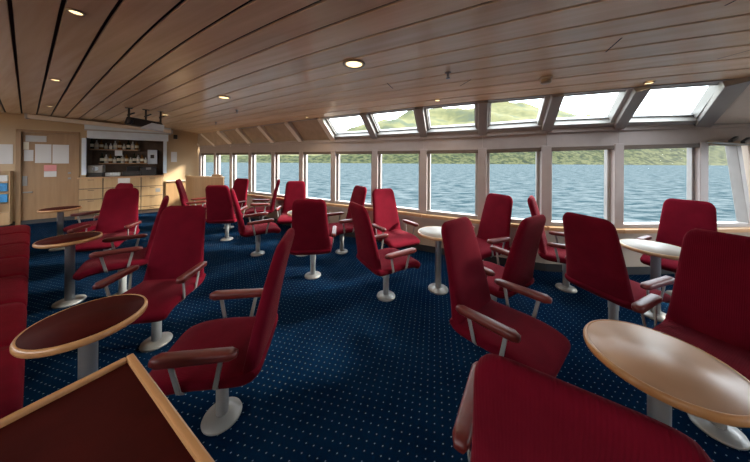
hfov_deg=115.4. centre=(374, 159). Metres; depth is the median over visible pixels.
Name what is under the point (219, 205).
lounge armchair
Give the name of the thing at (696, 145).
blind
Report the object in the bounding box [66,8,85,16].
recessed light
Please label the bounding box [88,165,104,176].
coffee machine
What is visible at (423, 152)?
trim
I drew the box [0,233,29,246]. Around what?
seat cushion
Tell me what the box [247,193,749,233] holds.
trim
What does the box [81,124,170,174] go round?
frame
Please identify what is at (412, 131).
window
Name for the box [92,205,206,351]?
lounge armchair
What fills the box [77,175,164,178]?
countertop
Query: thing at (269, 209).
lounge armchair
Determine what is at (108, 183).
base cabinet
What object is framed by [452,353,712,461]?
lounge armchair
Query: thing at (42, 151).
notice
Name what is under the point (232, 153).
blind
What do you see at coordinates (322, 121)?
trim
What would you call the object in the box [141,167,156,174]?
machine
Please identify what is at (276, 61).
ceiling
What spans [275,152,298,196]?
window
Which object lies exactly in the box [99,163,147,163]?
bar shelf
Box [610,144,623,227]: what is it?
trim
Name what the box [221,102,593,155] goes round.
hill
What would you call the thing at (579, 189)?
sea
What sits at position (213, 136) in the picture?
panel
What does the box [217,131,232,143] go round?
trim
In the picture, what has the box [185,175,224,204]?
partition
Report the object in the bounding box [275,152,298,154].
blind
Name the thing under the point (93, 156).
wall niche
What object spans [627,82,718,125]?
window
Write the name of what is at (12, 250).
seat cushion
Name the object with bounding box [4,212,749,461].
floor
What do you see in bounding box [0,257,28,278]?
seat cushion
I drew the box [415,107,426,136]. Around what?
trim
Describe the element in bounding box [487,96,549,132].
window
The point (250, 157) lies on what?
trim
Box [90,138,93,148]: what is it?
bottle
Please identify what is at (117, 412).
square table
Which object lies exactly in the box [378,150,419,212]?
window
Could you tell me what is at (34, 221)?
baseboard
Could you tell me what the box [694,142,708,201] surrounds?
trim
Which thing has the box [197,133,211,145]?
window
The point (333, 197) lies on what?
trim
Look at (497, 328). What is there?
lounge armchair
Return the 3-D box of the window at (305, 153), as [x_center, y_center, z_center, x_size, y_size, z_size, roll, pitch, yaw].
[-1.200,0.354,4.987,0.746,1.033,0.105,0,0,27]
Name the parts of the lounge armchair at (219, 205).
backrest, seat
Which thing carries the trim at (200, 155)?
attached to the wall at (632, 259)
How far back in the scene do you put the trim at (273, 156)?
5.56 m
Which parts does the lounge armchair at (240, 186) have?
backrest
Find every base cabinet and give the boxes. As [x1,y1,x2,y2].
[79,178,102,218]
[103,177,140,213]
[141,177,162,212]
[166,180,185,206]
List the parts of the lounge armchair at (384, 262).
backrest, armrest, seat, armrest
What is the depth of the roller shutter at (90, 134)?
6.22 m
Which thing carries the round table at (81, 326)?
on the floor
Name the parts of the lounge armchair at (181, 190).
backrest, armrest, armrest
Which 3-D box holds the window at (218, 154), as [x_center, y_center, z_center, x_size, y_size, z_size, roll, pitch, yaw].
[-4.196,0.336,6.609,0.669,1.033,0.105,0,0,29]
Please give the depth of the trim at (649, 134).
3.30 m
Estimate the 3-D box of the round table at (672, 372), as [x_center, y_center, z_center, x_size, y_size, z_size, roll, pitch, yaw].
[1.208,1.173,1.008,0.488,0.669,0.488,0,0,0]
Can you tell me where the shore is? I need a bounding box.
[206,146,727,165]
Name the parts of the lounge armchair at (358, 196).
armrest, seat, armrest, backrest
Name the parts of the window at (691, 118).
sash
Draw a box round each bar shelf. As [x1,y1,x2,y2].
[89,149,139,150]
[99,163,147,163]
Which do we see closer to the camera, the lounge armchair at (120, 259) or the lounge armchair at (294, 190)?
the lounge armchair at (120, 259)
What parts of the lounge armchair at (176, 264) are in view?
armrest, seat, backrest, armrest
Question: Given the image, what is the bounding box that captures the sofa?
[0,225,30,418]
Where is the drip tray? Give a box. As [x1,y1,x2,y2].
[88,173,102,176]
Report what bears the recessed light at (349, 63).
in the ceiling
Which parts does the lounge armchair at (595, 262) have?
backrest, seat, armrest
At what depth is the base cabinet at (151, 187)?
6.52 m
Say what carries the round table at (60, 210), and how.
on the floor
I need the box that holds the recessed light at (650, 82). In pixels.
[643,81,655,84]
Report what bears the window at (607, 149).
in the wall at (632, 259)
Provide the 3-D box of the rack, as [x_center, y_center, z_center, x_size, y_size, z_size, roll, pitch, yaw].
[-7.999,0.829,5.101,0.200,1.165,0.112,0,0,-39]
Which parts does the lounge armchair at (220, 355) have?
armrest, seat, armrest, backrest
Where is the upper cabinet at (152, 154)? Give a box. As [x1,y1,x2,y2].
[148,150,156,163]
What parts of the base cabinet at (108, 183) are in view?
drawer, drawer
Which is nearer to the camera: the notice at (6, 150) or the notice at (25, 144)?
the notice at (6, 150)
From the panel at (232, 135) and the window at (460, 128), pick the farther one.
the panel at (232, 135)
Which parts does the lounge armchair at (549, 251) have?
backrest, seat, armrest, armrest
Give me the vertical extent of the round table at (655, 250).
0.669 m
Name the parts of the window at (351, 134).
sash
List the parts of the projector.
panel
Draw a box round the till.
[122,166,140,175]
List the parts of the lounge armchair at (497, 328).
backrest, armrest, seat, armrest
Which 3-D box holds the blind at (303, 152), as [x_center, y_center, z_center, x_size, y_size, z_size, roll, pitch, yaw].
[-1.211,-0.135,4.961,0.746,0.055,0.045,0,0,27]
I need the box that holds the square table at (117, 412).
[0,353,214,461]
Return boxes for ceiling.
[0,0,749,133]
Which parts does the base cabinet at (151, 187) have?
drawer, drawer, drawer, drawer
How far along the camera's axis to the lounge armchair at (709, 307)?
1.46 m
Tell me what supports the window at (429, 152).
in the wall at (632, 259)
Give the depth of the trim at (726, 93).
2.44 m
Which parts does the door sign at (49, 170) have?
red panel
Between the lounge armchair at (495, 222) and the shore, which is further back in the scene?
the shore
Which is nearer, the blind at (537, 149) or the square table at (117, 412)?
the square table at (117, 412)
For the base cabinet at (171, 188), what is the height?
0.862 m
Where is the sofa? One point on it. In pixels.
(14, 240)
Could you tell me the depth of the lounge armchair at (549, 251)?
2.76 m
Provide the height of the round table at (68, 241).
0.669 m
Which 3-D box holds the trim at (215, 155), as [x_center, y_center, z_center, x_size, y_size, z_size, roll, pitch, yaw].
[-4.534,0.325,6.808,0.116,1.055,0.135,0,0,29]
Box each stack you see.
[0,175,8,181]
[0,183,8,190]
[0,194,7,201]
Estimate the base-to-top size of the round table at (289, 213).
0.669 m
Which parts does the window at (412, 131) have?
sash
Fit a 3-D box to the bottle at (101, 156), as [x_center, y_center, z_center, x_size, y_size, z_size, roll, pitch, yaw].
[-7.227,-0.046,6.275,0.076,0.278,0.074,0,0,24]
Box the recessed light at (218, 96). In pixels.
[217,95,230,98]
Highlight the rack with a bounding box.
[0,171,12,225]
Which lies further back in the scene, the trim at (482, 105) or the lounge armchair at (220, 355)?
the trim at (482, 105)
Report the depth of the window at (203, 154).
7.15 m
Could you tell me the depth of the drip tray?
6.01 m
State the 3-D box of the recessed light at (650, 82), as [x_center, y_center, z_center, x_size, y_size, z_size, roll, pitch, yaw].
[2.669,-0.745,2.309,0.085,0.011,0.085,0,0,0]
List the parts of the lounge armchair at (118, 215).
armrest, seat, backrest, armrest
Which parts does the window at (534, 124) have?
sash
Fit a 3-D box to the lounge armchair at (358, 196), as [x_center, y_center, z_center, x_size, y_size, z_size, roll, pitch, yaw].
[-0.507,0.974,3.861,0.685,1.046,0.595,0,0,-36]
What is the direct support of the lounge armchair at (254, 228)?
on the floor
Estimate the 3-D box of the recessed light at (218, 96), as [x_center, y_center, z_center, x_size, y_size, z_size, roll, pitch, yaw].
[-2.211,-0.909,3.469,0.178,0.016,0.178,0,0,0]
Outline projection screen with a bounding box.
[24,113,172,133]
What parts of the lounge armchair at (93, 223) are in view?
seat, armrest, backrest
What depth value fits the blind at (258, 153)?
5.75 m
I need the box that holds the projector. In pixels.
[124,107,165,131]
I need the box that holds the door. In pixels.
[15,129,79,224]
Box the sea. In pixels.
[205,162,736,221]
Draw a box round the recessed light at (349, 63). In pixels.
[343,59,364,68]
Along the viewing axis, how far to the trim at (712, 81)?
2.77 m
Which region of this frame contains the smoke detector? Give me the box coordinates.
[539,76,552,84]
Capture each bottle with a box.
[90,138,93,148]
[94,139,98,148]
[99,139,103,148]
[100,153,103,162]
[108,153,112,162]
[135,141,138,149]
[140,154,143,162]
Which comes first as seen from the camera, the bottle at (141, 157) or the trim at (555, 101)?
the trim at (555, 101)
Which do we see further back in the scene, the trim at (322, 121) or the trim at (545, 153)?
the trim at (322, 121)
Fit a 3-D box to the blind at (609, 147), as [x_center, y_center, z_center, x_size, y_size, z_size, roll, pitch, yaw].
[2.760,-0.148,3.172,0.765,0.081,0.045,0,0,6]
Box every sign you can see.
[44,165,56,176]
[115,150,121,155]
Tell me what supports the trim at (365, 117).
attached to the wall at (632, 259)
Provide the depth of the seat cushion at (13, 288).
1.94 m
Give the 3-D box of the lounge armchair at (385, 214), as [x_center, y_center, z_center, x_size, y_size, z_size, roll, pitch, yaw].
[0.267,0.979,3.431,0.595,1.046,0.685,0,0,-28]
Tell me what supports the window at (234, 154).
in the wall at (632, 259)
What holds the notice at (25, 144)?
attached to the door
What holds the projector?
hanging from the ceiling
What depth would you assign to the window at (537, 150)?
3.32 m
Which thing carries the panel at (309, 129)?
in the wall at (632, 259)
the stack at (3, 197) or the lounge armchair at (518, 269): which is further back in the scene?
the stack at (3, 197)
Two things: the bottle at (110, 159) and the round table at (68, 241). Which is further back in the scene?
the bottle at (110, 159)
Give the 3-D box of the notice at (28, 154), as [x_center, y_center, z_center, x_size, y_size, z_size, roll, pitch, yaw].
[-7.816,-0.091,5.350,0.126,0.250,0.004,0,0,-39]
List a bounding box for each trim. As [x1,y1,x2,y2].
[199,123,749,152]
[199,153,205,175]
[214,152,217,173]
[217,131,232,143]
[223,78,738,130]
[229,152,233,188]
[235,128,251,145]
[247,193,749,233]
[248,152,252,193]
[257,125,275,142]
[271,151,275,195]
[284,122,303,141]
[299,151,304,182]
[317,118,334,140]
[330,150,336,202]
[360,113,377,138]
[372,150,378,206]
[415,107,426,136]
[420,149,427,213]
[478,101,487,134]
[478,148,486,219]
[539,146,551,225]
[542,94,564,131]
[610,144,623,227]
[613,85,650,128]
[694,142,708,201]
[695,77,749,126]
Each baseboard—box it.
[0,216,74,226]
[235,212,674,274]
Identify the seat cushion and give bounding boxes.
[0,225,30,234]
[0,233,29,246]
[0,243,29,259]
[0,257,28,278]
[0,275,27,307]
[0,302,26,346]
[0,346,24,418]
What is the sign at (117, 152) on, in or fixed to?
hanging from the bar shelf at (89, 149)
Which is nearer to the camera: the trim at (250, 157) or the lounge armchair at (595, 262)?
the lounge armchair at (595, 262)
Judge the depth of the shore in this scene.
682.88 m
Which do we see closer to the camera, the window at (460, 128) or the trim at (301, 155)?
the window at (460, 128)
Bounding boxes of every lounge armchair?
[63,183,132,232]
[67,188,140,251]
[72,195,168,295]
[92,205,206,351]
[148,228,294,435]
[175,179,205,208]
[205,185,247,240]
[223,178,248,228]
[230,188,280,255]
[244,179,279,219]
[275,181,305,227]
[290,199,336,279]
[327,185,366,253]
[349,202,419,301]
[372,188,419,248]
[441,217,570,377]
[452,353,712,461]
[473,193,512,260]
[483,214,545,300]
[527,195,576,292]
[562,212,674,319]
[631,229,749,450]
[636,198,717,295]
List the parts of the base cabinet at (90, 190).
drawer, drawer, drawer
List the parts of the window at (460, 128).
sash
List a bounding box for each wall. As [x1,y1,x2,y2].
[0,112,198,220]
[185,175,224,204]
[241,142,749,266]
[714,84,749,123]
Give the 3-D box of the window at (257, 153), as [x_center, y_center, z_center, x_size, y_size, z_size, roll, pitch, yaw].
[-2.753,0.345,5.816,0.744,1.033,0.105,0,0,28]
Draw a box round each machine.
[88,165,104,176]
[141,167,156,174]
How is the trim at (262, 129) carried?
attached to the wall at (632, 259)
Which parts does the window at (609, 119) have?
sash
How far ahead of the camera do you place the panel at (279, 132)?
5.31 m
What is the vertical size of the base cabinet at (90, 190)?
0.984 m
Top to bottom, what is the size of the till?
0.250 m
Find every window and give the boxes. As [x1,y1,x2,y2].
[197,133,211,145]
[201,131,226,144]
[201,153,213,175]
[216,153,229,173]
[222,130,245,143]
[232,153,247,192]
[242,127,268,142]
[251,152,270,195]
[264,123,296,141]
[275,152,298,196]
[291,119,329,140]
[303,152,330,202]
[325,114,370,138]
[335,151,371,206]
[368,109,419,137]
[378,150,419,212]
[424,103,477,134]
[427,149,477,218]
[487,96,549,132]
[487,147,540,222]
[551,145,613,225]
[553,89,631,128]
[624,143,699,227]
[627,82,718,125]
[717,146,749,226]
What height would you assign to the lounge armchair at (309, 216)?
1.046 m
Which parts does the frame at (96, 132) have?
guide rail, guide rail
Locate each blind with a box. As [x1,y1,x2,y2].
[232,153,247,154]
[251,152,270,154]
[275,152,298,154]
[303,152,330,153]
[336,151,371,153]
[378,150,419,153]
[427,149,477,153]
[487,147,540,152]
[551,145,613,150]
[624,143,699,149]
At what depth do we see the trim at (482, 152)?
3.48 m
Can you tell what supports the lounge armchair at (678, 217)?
on the floor
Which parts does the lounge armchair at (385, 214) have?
armrest, backrest, seat, armrest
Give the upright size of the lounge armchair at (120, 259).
1.046 m
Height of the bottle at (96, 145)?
0.247 m
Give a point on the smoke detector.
(544, 80)
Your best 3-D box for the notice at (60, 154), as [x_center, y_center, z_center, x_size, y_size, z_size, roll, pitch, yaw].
[-7.465,-0.128,5.631,0.242,0.444,0.004,0,0,-39]
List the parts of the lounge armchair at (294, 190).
seat, backrest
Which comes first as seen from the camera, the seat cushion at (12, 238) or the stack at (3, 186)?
the seat cushion at (12, 238)
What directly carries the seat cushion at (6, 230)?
on the sofa
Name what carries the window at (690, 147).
in the wall at (632, 259)
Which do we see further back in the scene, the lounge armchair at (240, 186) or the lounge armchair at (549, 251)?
the lounge armchair at (240, 186)
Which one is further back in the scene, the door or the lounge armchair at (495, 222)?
the door
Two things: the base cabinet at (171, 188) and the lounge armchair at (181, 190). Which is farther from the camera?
the base cabinet at (171, 188)
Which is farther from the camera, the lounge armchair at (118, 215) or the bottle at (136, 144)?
the bottle at (136, 144)
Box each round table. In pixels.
[9,294,147,379]
[32,231,102,308]
[37,206,81,250]
[287,210,306,256]
[418,226,447,294]
[583,319,749,427]
[620,239,680,322]
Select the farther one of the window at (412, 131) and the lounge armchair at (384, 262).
the window at (412, 131)
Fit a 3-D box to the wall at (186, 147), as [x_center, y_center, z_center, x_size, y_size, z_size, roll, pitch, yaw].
[-7.911,0.142,5.293,6.439,2.620,0.080,0,0,-39]
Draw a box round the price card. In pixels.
[118,178,129,182]
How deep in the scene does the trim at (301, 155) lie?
5.14 m
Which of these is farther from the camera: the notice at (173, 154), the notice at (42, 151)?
the notice at (173, 154)
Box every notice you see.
[0,144,12,163]
[23,142,28,149]
[24,150,32,160]
[35,144,50,162]
[52,145,68,163]
[171,152,176,161]
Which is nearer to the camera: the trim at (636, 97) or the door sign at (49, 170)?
the trim at (636, 97)
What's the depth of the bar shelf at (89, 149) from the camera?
6.39 m
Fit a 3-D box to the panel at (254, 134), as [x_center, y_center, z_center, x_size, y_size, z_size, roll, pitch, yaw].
[-2.920,-0.594,5.774,1.149,0.420,0.316,0,0,28]
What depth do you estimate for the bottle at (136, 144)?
6.67 m
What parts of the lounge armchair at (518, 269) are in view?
armrest, armrest, seat, backrest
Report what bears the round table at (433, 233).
on the floor
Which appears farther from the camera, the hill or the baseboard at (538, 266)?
the hill
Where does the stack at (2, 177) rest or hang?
in the rack
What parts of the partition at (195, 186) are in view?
cap rail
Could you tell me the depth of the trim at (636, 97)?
2.63 m
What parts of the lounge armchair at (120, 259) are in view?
seat, armrest, armrest, backrest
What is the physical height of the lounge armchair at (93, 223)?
1.046 m
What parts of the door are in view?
lock plate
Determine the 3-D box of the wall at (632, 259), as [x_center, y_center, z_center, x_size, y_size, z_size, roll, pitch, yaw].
[0.024,0.478,4.717,11.746,2.044,1.272,0,0,20]
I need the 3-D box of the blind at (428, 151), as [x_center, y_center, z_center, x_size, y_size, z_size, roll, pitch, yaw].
[1.197,-0.122,3.700,0.763,0.058,0.045,0,0,27]
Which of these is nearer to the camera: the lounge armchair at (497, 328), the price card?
the lounge armchair at (497, 328)
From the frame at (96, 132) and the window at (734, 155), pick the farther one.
the frame at (96, 132)
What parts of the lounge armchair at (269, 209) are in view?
seat, armrest, armrest, backrest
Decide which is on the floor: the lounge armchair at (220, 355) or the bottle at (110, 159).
the lounge armchair at (220, 355)
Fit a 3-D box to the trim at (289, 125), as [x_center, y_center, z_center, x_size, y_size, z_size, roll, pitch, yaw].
[-1.690,-0.583,5.006,0.120,0.455,0.475,0,0,33]
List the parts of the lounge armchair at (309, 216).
backrest, seat, armrest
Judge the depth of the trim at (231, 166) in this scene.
6.37 m
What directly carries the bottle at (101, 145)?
on the bar shelf at (89, 149)
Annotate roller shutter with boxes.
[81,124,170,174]
[87,131,167,140]
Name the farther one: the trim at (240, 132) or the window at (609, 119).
the trim at (240, 132)
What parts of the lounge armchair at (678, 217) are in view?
armrest, seat, backrest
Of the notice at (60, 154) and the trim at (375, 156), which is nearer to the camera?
the trim at (375, 156)
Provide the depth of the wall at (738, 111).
2.76 m
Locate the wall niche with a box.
[86,138,162,176]
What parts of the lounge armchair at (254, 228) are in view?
backrest, armrest, seat, armrest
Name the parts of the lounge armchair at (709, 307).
armrest, seat, backrest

